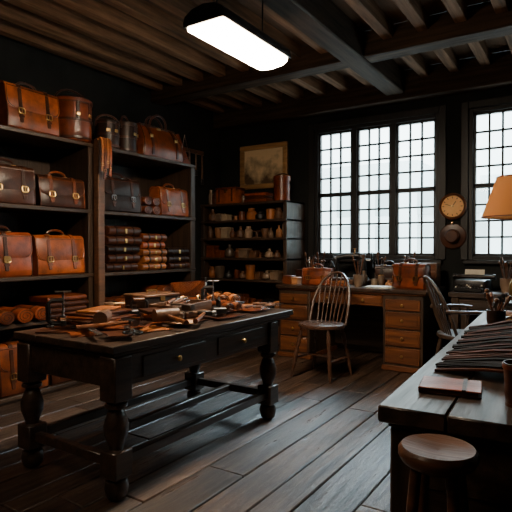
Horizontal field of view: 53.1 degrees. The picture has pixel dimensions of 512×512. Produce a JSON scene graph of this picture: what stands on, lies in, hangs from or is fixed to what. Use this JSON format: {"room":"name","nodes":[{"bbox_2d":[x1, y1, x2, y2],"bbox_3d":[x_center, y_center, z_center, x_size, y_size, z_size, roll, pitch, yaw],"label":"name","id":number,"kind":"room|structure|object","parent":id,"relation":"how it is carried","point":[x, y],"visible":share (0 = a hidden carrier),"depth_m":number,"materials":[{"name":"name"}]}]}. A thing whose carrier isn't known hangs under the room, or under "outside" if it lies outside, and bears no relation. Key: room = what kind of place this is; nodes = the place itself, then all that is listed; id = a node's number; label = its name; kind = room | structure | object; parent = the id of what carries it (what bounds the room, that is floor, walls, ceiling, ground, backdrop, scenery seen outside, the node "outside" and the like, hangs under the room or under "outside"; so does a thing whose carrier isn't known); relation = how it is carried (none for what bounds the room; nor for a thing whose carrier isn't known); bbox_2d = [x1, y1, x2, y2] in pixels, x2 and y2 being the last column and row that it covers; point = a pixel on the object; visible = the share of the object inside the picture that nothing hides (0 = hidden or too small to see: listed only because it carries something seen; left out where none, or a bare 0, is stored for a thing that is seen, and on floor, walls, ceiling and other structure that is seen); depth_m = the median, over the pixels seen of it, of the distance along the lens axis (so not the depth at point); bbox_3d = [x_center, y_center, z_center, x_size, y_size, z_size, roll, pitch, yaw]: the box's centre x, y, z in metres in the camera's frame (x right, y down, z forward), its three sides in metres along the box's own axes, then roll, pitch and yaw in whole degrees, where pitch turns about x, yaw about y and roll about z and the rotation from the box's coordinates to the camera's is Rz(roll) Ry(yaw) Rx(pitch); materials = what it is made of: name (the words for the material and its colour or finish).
{"room":"leather workshop","nodes":[
{"label":"leather workshop","id":0,"kind":"room"},
{"bbox_2d":[60,309,111,323],"bbox_3d":[-0.944,0.340,2.829,0.268,0.076,0.145,0,1,-5],"label":"mallet","id":1,"kind":"object","parent":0,"point":[103,316],"depth_m":2.77,"materials":[{"name":"brown wood"}]},
{"bbox_2d":[0,35,220,280],"bbox_3d":[-2.563,-0.422,4.117,0.166,3.320,7.760,1,1,33],"label":"wall","id":2,"kind":"structure","parent":0,"point":[50,73],"depth_m":5.60,"materials":[{"name":"paint"}]},
{"bbox_2d":[184,147,203,184],"bbox_3d":[-0.886,-1.151,6.455,0.062,0.440,0.747,1,1,33],"label":"tool rack","id":3,"kind":"object","parent":2,"relation":"attached to","point":[196,152],"visible":0.36,"depth_m":6.61,"materials":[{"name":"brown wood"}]},
{"bbox_2d":[122,326,142,334],"bbox_3d":[-0.640,0.376,2.618,0.101,0.013,0.262,0,1,-18],"label":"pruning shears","id":4,"kind":"object","parent":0,"point":[130,329],"depth_m":2.54,"materials":[{"name":"grey metal"}]},
{"bbox_2d":[138,307,159,320],"bbox_3d":[-0.616,0.346,3.043,0.163,0.058,0.207,0,1,-13],"label":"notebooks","id":5,"kind":"object","parent":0,"point":[146,313],"depth_m":2.97,"materials":[{"name":"brown leather"}]},
{"bbox_2d":[175,134,189,163],"bbox_3d":[-0.806,-1.194,5.739,0.127,0.347,0.216,1,1,33],"label":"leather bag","id":6,"kind":"object","parent":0,"point":[185,159],"depth_m":5.74,"materials":[{"name":"brown leather"}]},
{"bbox_2d":[0,346,413,511],"bbox_3d":[0.346,1.220,2.221,6.806,0.098,7.387,1,1,33],"label":"floor","id":7,"kind":"structure","parent":0,"point":[325,447],"depth_m":3.05,"materials":[{"name":"brown wood"}]},
{"bbox_2d":[0,124,93,406],"bbox_3d":[-2.189,0.074,3.980,0.577,2.133,1.868,1,1,33],"label":"wooden shelving unit","id":8,"kind":"object","parent":7,"relation":"on","point":[73,158],"visible":0.44,"depth_m":4.56,"materials":[{"name":"brown wood"}]},
{"bbox_2d":[0,225,32,277],"bbox_3d":[-1.995,-0.036,3.976,0.238,0.410,0.457,1,1,33],"label":"leather satchel","id":9,"kind":"object","parent":8,"relation":"on","point":[16,260],"visible":0.99,"depth_m":4.00,"materials":[{"name":"brown leather"}]},
{"bbox_2d":[0,158,35,204],"bbox_3d":[-1.967,-0.583,4.008,0.222,0.369,0.423,1,1,33],"label":"leather satchel","id":10,"kind":"object","parent":8,"relation":"on","point":[17,182],"visible":0.95,"depth_m":4.01,"materials":[{"name":"brown leather"}]},
{"bbox_2d":[0,304,45,324],"bbox_3d":[-1.975,0.467,4.018,0.347,0.123,0.610,1,1,33],"label":"rolled leather hides","id":11,"kind":"object","parent":8,"relation":"on","point":[21,313],"visible":0.94,"depth_m":4.01,"materials":[{"name":"brown leather"}]},
{"bbox_2d":[0,335,48,398],"bbox_3d":[-1.914,0.860,4.115,0.254,0.460,0.423,1,1,33],"label":"leather satchel","id":12,"kind":"object","parent":8,"relation":"on","point":[9,384],"visible":0.41,"depth_m":3.96,"materials":[{"name":"brown leather"}]},
{"bbox_2d":[0,80,59,136],"bbox_3d":[-1.864,-1.199,4.160,0.254,0.418,0.491,1,1,30],"label":"briefcase","id":13,"kind":"object","parent":8,"relation":"on","point":[21,107],"visible":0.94,"depth_m":4.07,"materials":[{"name":"brown leather"}]},
{"bbox_2d":[31,229,84,275],"bbox_3d":[-1.723,-0.034,4.393,0.238,0.394,0.474,1,1,33],"label":"leather satchel","id":14,"kind":"object","parent":8,"relation":"on","point":[62,254],"visible":0.92,"depth_m":4.32,"materials":[{"name":"brown leather"}]},
{"bbox_2d":[29,293,88,318],"bbox_3d":[-1.705,0.427,4.437,0.276,0.182,0.410,1,1,33],"label":"leather hides","id":15,"kind":"object","parent":8,"relation":"on","point":[73,302],"visible":0.58,"depth_m":4.35,"materials":[{"name":"brown leather"}]},
{"bbox_2d":[35,171,84,208],"bbox_3d":[-1.709,-0.568,4.405,0.222,0.327,0.440,1,1,35],"label":"leather satchel","id":16,"kind":"object","parent":8,"relation":"on","point":[51,191],"visible":0.88,"depth_m":4.33,"materials":[{"name":"brown leather"}]},
{"bbox_2d":[54,89,92,142],"bbox_3d":[-1.631,-1.237,4.542,0.354,0.473,0.366,1,1,33],"label":"bag","id":17,"kind":"object","parent":8,"relation":"on","point":[75,115],"visible":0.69,"depth_m":4.40,"materials":[{"name":"brown leather"}]},
{"bbox_2d":[93,138,104,306],"bbox_3d":[-1.403,0.044,4.587,0.070,2.175,0.075,1,1,33],"label":"post","id":18,"kind":"object","parent":7,"relation":"on","point":[99,205],"visible":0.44,"depth_m":4.55,"materials":[{"name":"brown wood"}]},
{"bbox_2d":[97,137,111,178],"bbox_3d":[-1.343,-0.862,4.538,0.083,0.368,0.121,1,1,33],"label":"belt","id":19,"kind":"object","parent":18,"relation":"attached to","point":[106,144],"visible":1,"depth_m":4.52,"materials":[{"name":"brown leather"}]},
{"bbox_2d":[105,148,195,296],"bbox_3d":[-1.298,0.053,5.347,0.577,2.133,1.393,1,1,33],"label":"wooden shelving unit","id":20,"kind":"object","parent":7,"relation":"on","point":[179,231],"visible":0.22,"depth_m":5.73,"materials":[{"name":"brown wood"}]},
{"bbox_2d":[95,114,119,148],"bbox_3d":[-1.392,-1.168,4.802,0.244,0.325,0.233,-1,1,-40],"label":"pouch","id":21,"kind":"object","parent":20,"relation":"on","point":[104,127],"visible":0.77,"depth_m":4.72,"materials":[{"name":"black leather"}]},
{"bbox_2d":[105,295,124,307],"bbox_3d":[-1.339,0.455,4.992,0.344,0.117,0.580,1,1,33],"label":"rolled leather hides","id":22,"kind":"object","parent":20,"relation":"on","point":[121,298],"visible":0.17,"depth_m":4.84,"materials":[{"name":"brown leather"}]},
{"bbox_2d":[104,172,140,213],"bbox_3d":[-1.352,-0.610,4.954,0.238,0.394,0.474,1,1,33],"label":"briefcase","id":23,"kind":"object","parent":20,"relation":"on","point":[121,194],"visible":0.77,"depth_m":4.90,"materials":[{"name":"leather"}]},
{"bbox_2d":[105,226,141,271],"bbox_3d":[-1.356,-0.069,4.957,0.284,0.437,0.438,1,1,33],"label":"books","id":24,"kind":"object","parent":20,"relation":"on","point":[117,258],"visible":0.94,"depth_m":4.86,"materials":[{"name":"brown leather"}]},
{"bbox_2d":[119,115,137,152],"bbox_3d":[-1.283,-1.192,5.031,0.242,0.367,0.253,0,1,4],"label":"pouch","id":25,"kind":"object","parent":20,"relation":"on","point":[128,132],"depth_m":4.94,"materials":[{"name":"brown leather"}]},
{"bbox_2d":[126,233,166,269],"bbox_3d":[-1.133,-0.044,5.300,0.285,0.377,0.349,1,1,33],"label":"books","id":26,"kind":"object","parent":20,"relation":"on","point":[152,253],"visible":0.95,"depth_m":5.20,"materials":[{"name":"brown leather"}]},
{"bbox_2d":[140,197,160,214],"bbox_3d":[-1.150,-0.512,5.272,0.267,0.184,0.233,1,1,33],"label":"roll","id":27,"kind":"object","parent":20,"relation":"on","point":[149,205],"visible":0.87,"depth_m":5.18,"materials":[{"name":"brown leather"}]},
{"bbox_2d":[140,283,171,291],"bbox_3d":[-0.978,0.404,5.550,0.350,0.202,0.434,1,1,33],"label":"rolled leather hides","id":28,"kind":"object","parent":20,"relation":"on","point":[166,287],"visible":0.14,"depth_m":5.39,"materials":[{"name":"brown leather"}]},
{"bbox_2d":[136,115,182,162],"bbox_3d":[-1.053,-1.245,5.404,0.291,0.474,0.598,1,1,33],"label":"leather doctor bag","id":29,"kind":"object","parent":20,"relation":"on","point":[160,142],"visible":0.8,"depth_m":5.30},
{"bbox_2d":[149,183,188,216],"bbox_3d":[-0.948,-0.607,5.573,0.238,0.369,0.440,1,1,33],"label":"briefcase","id":30,"kind":"object","parent":20,"relation":"on","point":[174,201],"visible":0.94,"depth_m":5.48,"materials":[{"name":"brown leather"}]},
{"bbox_2d":[164,247,189,268],"bbox_3d":[-0.931,0.023,5.610,0.278,0.233,0.336,1,1,33],"label":"rolls","id":31,"kind":"object","parent":20,"relation":"on","point":[176,259],"visible":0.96,"depth_m":5.52,"materials":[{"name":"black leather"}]},
{"bbox_2d":[14,308,292,501],"bbox_3d":[-0.524,0.780,3.297,0.822,0.744,1.703,1,1,33],"label":"wooden work table","id":32,"kind":"object","parent":7,"relation":"on","point":[113,364],"visible":0.92,"depth_m":2.76,"materials":[{"name":"black wood"}]},
{"bbox_2d":[55,305,136,324],"bbox_3d":[-0.935,0.341,3.002,0.393,0.069,0.458,0,1,22],"label":"stack","id":33,"kind":"object","parent":32,"relation":"on","point":[84,316],"depth_m":2.89,"materials":[{"name":"brown leather"}]},
{"bbox_2d":[35,304,269,337],"bbox_3d":[-0.543,0.389,3.304,0.731,0.030,1.651,1,1,33],"label":"leather cutting pieces","id":34,"kind":"object","parent":32,"relation":"on","point":[110,331],"visible":0.37,"depth_m":2.83,"materials":[{"name":"brown leather"}]},
{"bbox_2d":[46,291,70,327],"bbox_3d":[-1.064,0.284,2.759,0.129,0.192,0.050,0,1,-24],"label":"c-clamp","id":35,"kind":"object","parent":34,"relation":"on","point":[62,323],"visible":1,"depth_m":2.75,"materials":[{"name":"metal"}]},
{"bbox_2d":[88,328,103,334],"bbox_3d":[-0.861,0.379,2.668,0.033,0.005,0.415,-1,1,-30],"label":"ruler","id":36,"kind":"object","parent":34,"relation":"on","point":[93,330],"visible":0.58,"depth_m":2.56,"materials":[{"name":"grey metal"}]},
{"bbox_2d":[75,318,138,330],"bbox_3d":[-0.800,0.362,2.720,0.310,0.041,0.161,-1,1,-34],"label":"hammer","id":37,"kind":"object","parent":34,"relation":"on","point":[132,322],"visible":0.98,"depth_m":2.71,"materials":[{"name":"brown wood"}]},
{"bbox_2d":[104,302,136,308],"bbox_3d":[-0.862,0.331,3.239,0.170,0.083,0.174,0,1,22],"label":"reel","id":38,"kind":"object","parent":34,"relation":"on","point":[105,303],"visible":0.48,"depth_m":3.24,"materials":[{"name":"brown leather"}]},
{"bbox_2d":[128,297,148,316],"bbox_3d":[-0.711,0.316,3.192,0.183,0.113,0.091,0,1,-22],"label":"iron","id":39,"kind":"object","parent":34,"relation":"on","point":[134,311],"visible":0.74,"depth_m":3.17,"materials":[{"name":"black metal"}]},
{"bbox_2d":[123,289,179,308],"bbox_3d":[-0.703,0.298,3.456,0.232,0.143,0.299,1,1,39],"label":"tool chest","id":40,"kind":"object","parent":34,"relation":"on","point":[154,296],"visible":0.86,"depth_m":3.38,"materials":[{"name":"brown wood"}]},
{"bbox_2d":[201,280,218,300],"bbox_3d":[-0.331,0.270,3.661,0.129,0.192,0.050,0,1,-1],"label":"c-clamp","id":41,"kind":"object","parent":34,"relation":"on","point":[212,281],"visible":0.62,"depth_m":3.65,"materials":[{"name":"metal"}]},
{"bbox_2d":[211,295,226,313],"bbox_3d":[-0.248,0.314,3.344,0.091,0.113,0.183,0,1,-13],"label":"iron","id":42,"kind":"object","parent":34,"relation":"on","point":[220,309],"visible":0.96,"depth_m":3.27,"materials":[{"name":"black metal"}]},
{"bbox_2d":[206,292,240,300],"bbox_3d":[-0.274,0.324,3.927,0.257,0.079,0.262,0,1,-18],"label":"bundle","id":43,"kind":"object","parent":34,"relation":"on","point":[227,296],"visible":0.48,"depth_m":3.83,"materials":[{"name":"brown leather"}]},
{"bbox_2d":[212,300,241,309],"bbox_3d":[-0.208,0.338,3.508,0.134,0.060,0.225,-1,1,-36],"label":"bundle","id":44,"kind":"object","parent":34,"relation":"on","point":[230,305],"visible":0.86,"depth_m":3.44,"materials":[{"name":"brown leather"}]},
{"bbox_2d":[241,302,283,309],"bbox_3d":[0.036,0.356,3.696,0.266,0.022,0.383,0,1,13],"label":"scraps","id":45,"kind":"object","parent":34,"relation":"on","point":[255,304],"visible":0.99,"depth_m":3.68,"materials":[{"name":"brown leather"}]},
{"bbox_2d":[71,301,244,328],"bbox_3d":[-0.556,0.359,3.322,0.670,0.030,1.606,1,1,33],"label":"straps","id":46,"kind":"object","parent":32,"relation":"on","point":[125,327],"depth_m":2.81,"materials":[{"name":"brown leather"}]},
{"bbox_2d":[152,307,188,324],"bbox_3d":[-0.454,0.339,2.852,0.145,0.076,0.288,-1,1,-36],"label":"mallet","id":47,"kind":"object","parent":32,"relation":"on","point":[163,314],"depth_m":2.89,"materials":[{"name":"brown wood"}]},
{"bbox_2d":[149,297,211,311],"bbox_3d":[-0.485,0.323,3.334,0.229,0.096,0.403,0,1,25],"label":"tray","id":48,"kind":"object","parent":32,"relation":"on","point":[199,304],"visible":0.56,"depth_m":3.33,"materials":[{"name":"brown wood"}]},
{"bbox_2d":[170,280,206,299],"bbox_3d":[-0.503,0.276,3.718,0.281,0.188,0.193,-1,1,-40],"label":"case","id":49,"kind":"object","parent":32,"relation":"on","point":[187,289],"depth_m":3.68,"materials":[{"name":"brown leather"}]},
{"bbox_2d":[170,303,207,318],"bbox_3d":[-0.430,0.334,3.138,0.218,0.081,0.264,0,1,10],"label":"wooden blocks","id":50,"kind":"object","parent":32,"relation":"on","point":[189,307],"depth_m":3.11},
{"bbox_2d":[193,310,216,323],"bbox_3d":[-0.336,0.357,3.031,0.161,0.041,0.310,0,1,4],"label":"hammer","id":51,"kind":"object","parent":32,"relation":"on","point":[201,314],"visible":0.91,"depth_m":3.14,"materials":[{"name":"brown wood"}]},
{"bbox_2d":[216,291,278,308],"bbox_3d":[-0.128,0.555,6.470,1.180,0.182,0.154,1,1,33],"label":"supplies","id":52,"kind":"object","parent":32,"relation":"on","point":[244,297],"visible":0.36,"depth_m":6.37,"materials":[{"name":"leather"}]},
{"bbox_2d":[201,200,304,345],"bbox_3d":[-0.058,0.216,6.572,1.295,1.768,0.473,1,1,33],"label":"wooden bookcase","id":53,"kind":"object","parent":7,"relation":"on","point":[291,246],"visible":0.59,"depth_m":6.64,"materials":[{"name":"brown wood"}]},
{"bbox_2d":[209,190,215,203],"bbox_3d":[-0.563,-0.774,6.784,0.169,0.205,0.088,1,1,44],"label":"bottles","id":54,"kind":"object","parent":53,"relation":"on","point":[212,195],"visible":0.58,"depth_m":6.75,"materials":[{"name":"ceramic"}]},
{"bbox_2d":[215,187,244,203],"bbox_3d":[-0.337,-0.772,6.616,0.332,0.208,0.221,1,1,33],"label":"box","id":55,"kind":"object","parent":53,"relation":"on","point":[227,194],"visible":0.89,"depth_m":6.53,"materials":[{"name":"brown leather"}]},
{"bbox_2d":[206,244,280,257],"bbox_3d":[-0.122,-0.063,6.469,1.179,0.172,0.156,1,1,33],"label":"jars","id":56,"kind":"object","parent":53,"relation":"on","point":[212,251],"visible":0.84,"depth_m":6.52,"materials":[{"name":"brown ceramic"}]},
{"bbox_2d":[208,224,282,237],"bbox_3d":[-0.122,-0.309,6.466,1.179,0.166,0.142,1,1,33],"label":"jars","id":57,"kind":"object","parent":53,"relation":"on","point":[221,232],"visible":0.84,"depth_m":6.48,"materials":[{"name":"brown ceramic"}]},
{"bbox_2d":[208,208,282,220],"bbox_3d":[-0.121,-0.527,6.463,1.179,0.154,0.160,1,1,33],"label":"jars","id":58,"kind":"object","parent":53,"relation":"on","point":[251,214],"visible":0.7,"depth_m":6.39,"materials":[{"name":"brown ceramic"}]},
{"bbox_2d":[209,264,282,279],"bbox_3d":[-0.126,0.198,6.467,1.179,0.182,0.170,1,1,33],"label":"jars","id":59,"kind":"object","parent":53,"relation":"on","point":[219,271],"visible":0.89,"depth_m":6.37,"materials":[{"name":"brown ceramic"}]},
{"bbox_2d":[244,192,273,201],"bbox_3d":[0.036,-0.723,6.367,0.334,0.108,0.208,1,1,33],"label":"books","id":60,"kind":"object","parent":53,"relation":"on","point":[263,196],"visible":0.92,"depth_m":6.29,"materials":[{"name":"brown leather"}]},
{"bbox_2d":[273,173,290,200],"bbox_3d":[0.314,-0.832,6.184,0.215,0.340,0.211,1,1,33],"label":"case","id":61,"kind":"object","parent":53,"relation":"on","point":[281,182],"visible":0.83,"depth_m":6.10,"materials":[{"name":"brown leather"}]},
{"bbox_2d":[290,271,351,383],"bbox_3d":[0.650,0.641,4.860,0.448,0.978,0.536,1,1,38],"label":"chair","id":62,"kind":"object","parent":7,"relation":"on","point":[314,325],"visible":1,"depth_m":4.84,"materials":[{"name":"brown wood"}]},
{"bbox_2d":[275,284,445,373],"bbox_3d":[1.113,0.718,5.580,1.660,0.797,0.775,1,1,33],"label":"desk","id":63,"kind":"object","parent":7,"relation":"on","point":[403,322],"visible":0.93,"depth_m":5.26,"materials":[{"name":"brown wood"}]},
{"bbox_2d":[283,275,301,284],"bbox_3d":[0.410,0.268,5.779,0.190,0.096,0.128,1,1,33],"label":"boxes","id":64,"kind":"object","parent":63,"relation":"on","point":[287,279],"visible":0.93,"depth_m":5.73,"materials":[{"name":"brown leather"}]},
{"bbox_2d":[295,269,301,276],"bbox_3d":[0.559,0.234,5.965,0.171,0.158,0.132,1,1,33],"label":"boxes","id":65,"kind":"object","parent":63,"relation":"on","point":[298,271],"visible":0.18,"depth_m":5.94,"materials":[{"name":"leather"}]},
{"bbox_2d":[304,252,314,267],"bbox_3d":[0.648,0.131,6.157,0.139,0.358,0.134,1,1,33],"label":"pot","id":66,"kind":"object","parent":63,"relation":"on","point":[312,256],"visible":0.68,"depth_m":6.14,"materials":[{"name":"ceramic"}]},
{"bbox_2d":[301,263,333,285],"bbox_3d":[0.680,0.201,5.635,0.339,0.244,0.174,0,1,27],"label":"case","id":67,"kind":"object","parent":63,"relation":"on","point":[312,275],"visible":0.83,"depth_m":5.59,"materials":[{"name":"brown leather"}]},
{"bbox_2d":[314,251,325,267],"bbox_3d":[0.730,0.128,5.862,0.141,0.373,0.133,1,1,33],"label":"pot","id":68,"kind":"object","parent":63,"relation":"on","point":[317,254],"visible":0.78,"depth_m":5.85,"materials":[{"name":"ceramic"}]},
{"bbox_2d":[327,254,336,275],"bbox_3d":[0.843,0.149,5.735,0.124,0.335,0.124,0,1,-21],"label":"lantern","id":69,"kind":"object","parent":63,"relation":"on","point":[331,264],"visible":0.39,"depth_m":5.71,"materials":[{"name":"metal"}]},
{"bbox_2d":[328,277,349,285],"bbox_3d":[0.888,0.274,5.470,0.226,0.088,0.212,0,1,16],"label":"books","id":70,"kind":"object","parent":63,"relation":"on","point":[333,278],"visible":0.62,"depth_m":5.40,"materials":[{"name":"brown leather"}]},
{"bbox_2d":[333,248,373,284],"bbox_3d":[1.073,0.114,5.788,0.499,0.403,0.224,0,1,16],"label":"sewing machine","id":71,"kind":"object","parent":63,"relation":"on","point":[338,257],"visible":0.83,"depth_m":5.74,"materials":[{"name":"black metal"}]},
{"bbox_2d":[352,253,364,286],"bbox_3d":[1.075,0.147,5.376,0.126,0.352,0.127,0,1,2],"label":"pot","id":72,"kind":"object","parent":63,"relation":"on","point":[358,279],"visible":1,"depth_m":5.34,"materials":[{"name":"ceramic"}]},
{"bbox_2d":[353,271,366,285],"bbox_3d":[1.135,0.239,5.576,0.166,0.159,0.088,1,1,33],"label":"bottles","id":73,"kind":"object","parent":63,"relation":"on","point":[363,272],"visible":0.46,"depth_m":5.51,"materials":[{"name":"glass"}]},
{"bbox_2d":[374,252,385,264],"bbox_3d":[1.377,0.134,5.697,0.143,0.367,0.133,1,1,33],"label":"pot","id":74,"kind":"object","parent":63,"relation":"on","point":[377,255],"visible":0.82,"depth_m":5.66,"materials":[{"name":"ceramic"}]},
{"bbox_2d":[366,285,395,288],"bbox_3d":[1.262,0.316,5.200,0.289,0.016,0.231,1,1,34],"label":"paper sheets","id":75,"kind":"object","parent":63,"relation":"on","point":[369,286],"visible":1,"depth_m":5.18,"materials":[{"name":"white paper"}]},
{"bbox_2d":[371,276,391,285],"bbox_3d":[1.357,0.266,5.433,0.267,0.111,0.090,1,1,30],"label":"pots","id":76,"kind":"object","parent":63,"relation":"on","point":[380,280],"visible":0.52,"depth_m":5.42,"materials":[{"name":"ceramic"}]},
{"bbox_2d":[375,260,393,285],"bbox_3d":[1.445,0.186,5.561,0.288,0.277,0.158,0,1,22],"label":"case","id":77,"kind":"object","parent":63,"relation":"on","point":[384,270],"visible":0.41,"depth_m":5.53,"materials":[{"name":"brown leather"}]},
{"bbox_2d":[403,251,415,262],"bbox_3d":[1.649,0.134,5.505,0.138,0.373,0.135,1,1,33],"label":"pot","id":78,"kind":"object","parent":63,"relation":"on","point":[414,251],"visible":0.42,"depth_m":5.47,"materials":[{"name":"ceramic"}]},
{"bbox_2d":[392,258,430,289],"bbox_3d":[1.553,0.176,5.125,0.174,0.310,0.356,-1,1,-43],"label":"case","id":79,"kind":"object","parent":63,"relation":"on","point":[406,275],"visible":0.97,"depth_m":5.07,"materials":[{"name":"brown leather"}]},
{"bbox_2d":[423,263,440,286],"bbox_3d":[1.799,0.198,5.379,0.232,0.249,0.168,1,1,36],"label":"box","id":80,"kind":"object","parent":63,"relation":"on","point":[435,269],"visible":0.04,"depth_m":5.28,"materials":[{"name":"brown leather"}]},
{"bbox_2d":[398,433,479,511],"bbox_3d":[0.451,0.828,1.275,0.197,0.713,0.198,1,1,33],"label":"wooden stool","id":81,"kind":"object","parent":7,"relation":"on","point":[450,458],"visible":1,"depth_m":1.24,"materials":[{"name":"brown wood"}]},
{"bbox_2d":[378,311,511,511],"bbox_3d":[1.413,0.793,2.368,0.956,0.747,2.573,1,1,30],"label":"wooden workbench","id":82,"kind":"object","parent":7,"relation":"on","point":[485,423],"visible":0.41,"depth_m":1.45,"materials":[{"name":"brown wood"}]},
{"bbox_2d":[418,376,481,398],"bbox_3d":[0.627,0.419,1.648,0.184,0.024,0.154,0,1,24],"label":"notebook","id":83,"kind":"object","parent":82,"relation":"on","point":[464,388],"visible":1,"depth_m":1.61,"materials":[{"name":"brown leather"}]},
{"bbox_2d":[434,320,511,372],"bbox_3d":[1.142,0.364,2.043,0.675,0.118,1.135,1,1,33],"label":"straps","id":84,"kind":"object","parent":82,"relation":"on","point":[485,347],"visible":0.96,"depth_m":2.02,"materials":[{"name":"brown leather"}]},
{"bbox_2d":[481,174,511,319],"bbox_3d":[1.642,-0.046,3.210,0.428,0.905,0.428,1,1,33],"label":"table lamp","id":85,"kind":"object","parent":82,"relation":"on","point":[499,203],"visible":0.88,"depth_m":3.13,"materials":[{"name":"fabric"}]},
{"bbox_2d":[484,289,511,323],"bbox_3d":[1.323,0.297,2.806,0.139,0.230,0.133,1,1,33],"label":"jar","id":86,"kind":"object","parent":82,"relation":"on","point":[497,314],"visible":0.95,"depth_m":2.78,"materials":[{"name":"black leather"}]},
{"bbox_2d":[491,297,511,310],"bbox_3d":[1.702,0.342,3.470,0.208,0.121,0.257,0,1,27],"label":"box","id":87,"kind":"object","parent":82,"relation":"on","point":[508,307],"visible":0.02,"depth_m":3.36,"materials":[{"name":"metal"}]},
{"bbox_2d":[502,359,511,407],"bbox_3d":[0.769,0.371,1.478,0.108,0.124,0.107,1,1,33],"label":"cup","id":88,"kind":"object","parent":82,"relation":"on","point":[506,364],"visible":1,"depth_m":1.47,"materials":[{"name":"brown leather"}]},
{"bbox_2d":[506,310,511,318],"bbox_3d":[1.538,0.376,3.150,0.214,0.060,0.116,0,1,-23],"label":"mallet","id":89,"kind":"object","parent":82,"relation":"on","point":[508,313],"visible":0.56,"depth_m":3.18,"materials":[{"name":"brown wood"}]},
{"bbox_2d":[423,275,483,353],"bbox_3d":[1.659,0.650,4.249,0.536,0.978,0.528,0,1,3],"label":"armchair","id":90,"kind":"object","parent":7,"relation":"on","point":[445,332],"visible":0.55,"depth_m":4.20,"materials":[{"name":"brown wood"}]},
{"bbox_2d":[448,290,508,328],"bbox_3d":[2.654,0.739,4.722,1.577,0.780,0.548,1,1,33],"label":"bench","id":91,"kind":"object","parent":7,"relation":"on","point":[478,303],"visible":0.36,"depth_m":4.87,"materials":[{"name":"brown wood"}]},
{"bbox_2d":[452,269,496,292],"bbox_3d":[2.103,0.239,4.980,0.398,0.211,0.307,1,1,39],"label":"typewriter","id":92,"kind":"object","parent":91,"relation":"on","point":[473,280],"visible":0.98,"depth_m":4.93,"materials":[{"name":"metal"}]},
{"bbox_2d":[498,257,511,292],"bbox_3d":[2.393,0.179,4.887,0.141,0.335,0.146,0,1,6],"label":"caddy","id":93,"kind":"object","parent":91,"relation":"on","point":[504,282],"visible":0.96,"depth_m":4.86,"materials":[{"name":"ceramic"}]},
{"bbox_2d":[0,0,511,113],"bbox_3d":[0.373,-1.906,2.154,6.665,0.124,7.387,1,1,33],"label":"ceiling","id":94,"kind":"structure","parent":0,"point":[95,34],"depth_m":4.51,"materials":[{"name":"brown wood"}]},
{"bbox_2d":[183,0,290,69],"bbox_3d":[-0.093,-1.502,3.208,0.299,0.450,0.767,1,1,33],"label":"pendant light","id":95,"kind":"object","parent":94,"relation":"hanging from","point":[212,22],"visible":1,"depth_m":3.03,"materials":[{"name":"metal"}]},
{"bbox_2d":[151,0,511,105],"bbox_3d":[1.671,-1.882,4.207,6.806,0.228,0.208,1,1,33],"label":"ceiling beam","id":96,"kind":"structure","parent":94,"relation":"attached to","point":[482,23],"depth_m":4.52,"materials":[{"name":"brown wood"}]},
{"bbox_2d":[260,0,403,95],"bbox_3d":[-0.398,-1.847,2.658,0.199,0.257,7.387,1,1,33],"label":"ceiling beam","id":97,"kind":"structure","parent":94,"relation":"attached to","point":[322,21],"depth_m":4.20,"materials":[{"name":"brown wood"}]},
{"bbox_2d":[213,50,511,130],"bbox_3d":[2.313,-1.856,5.191,6.806,0.311,0.183,1,1,33],"label":"ceiling beam","id":98,"kind":"structure","parent":94,"relation":"attached to","point":[471,77],"depth_m":5.75,"materials":[{"name":"brown wood"}]},
{"bbox_2d":[221,86,511,352],"bbox_3d":[2.419,-0.441,5.377,6.806,3.320,0.208,1,1,33],"label":"wall","id":99,"kind":"structure","parent":0,"point":[296,132],"depth_m":6.14,"materials":[{"name":"paint"}]},
{"bbox_2d":[240,141,287,189],"bbox_3d":[0.096,-1.177,6.726,0.730,0.581,0.042,1,1,33],"label":"framed painting","id":100,"kind":"object","parent":99,"relation":"attached to","point":[260,163],"visible":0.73,"depth_m":6.73,"materials":[{"name":"brown wood"}]},
{"bbox_2d":[310,113,442,262],"bbox_3d":[1.370,-0.737,5.967,1.577,1.618,0.174,1,1,33],"label":"window","id":101,"kind":"structure","parent":99,"relation":"in","point":[393,254],"depth_m":5.93,"materials":[{"name":"brown wood"}]},
{"bbox_2d":[336,342,443,352],"bbox_3d":[2.356,1.054,5.303,6.806,0.133,0.025,1,1,33],"label":"baseboard","id":102,"kind":"structure","parent":99,"relation":"attached to","point":[339,345],"depth_m":6.01,"materials":[{"name":"brown wood"}]},
{"bbox_2d":[309,95,511,259],"bbox_3d":[2.822,-0.779,4.971,5.163,1.652,0.025,1,1,33],"label":"trim","id":103,"kind":"structure","parent":99,"relation":"attached to","point":[465,106],"depth_m":5.50,"materials":[{"name":"brown wood"}]},
{"bbox_2d":[439,193,466,219],"bbox_3d":[2.079,-0.525,5.416,0.282,0.282,0.046,1,1,33],"label":"wall clock","id":104,"kind":"object","parent":99,"relation":"attached to","point":[452,206],"visible":1,"depth_m":5.41,"materials":[{"name":"brown wood"}]},
{"bbox_2d":[440,222,466,248],"bbox_3d":[2.069,-0.215,5.406,0.274,0.284,0.084,1,1,33],"label":"felt hat","id":105,"kind":"object","parent":99,"relation":"hanging from","point":[452,236],"visible":1,"depth_m":5.39,"materials":[{"name":"fabric"}]},
{"bbox_2d":[463,103,511,264],"bbox_3d":[2.855,-0.722,4.999,1.536,1.618,0.174,1,1,33],"label":"window","id":106,"kind":"structure","parent":99,"relation":"in","point":[473,257],"depth_m":5.32,"materials":[{"name":"brown wood"}]},
{"label":"outside","id":107,"kind":"structure","parent":0,"visible":0},
{"bbox_2d":[322,160,511,253],"bbox_3d":[5.555,0.328,16.127,41.500,6.225,3.444,1,1,33],"label":"building","id":108,"kind":"structure","parent":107,"point":[428,177],"depth_m":15.17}
]}

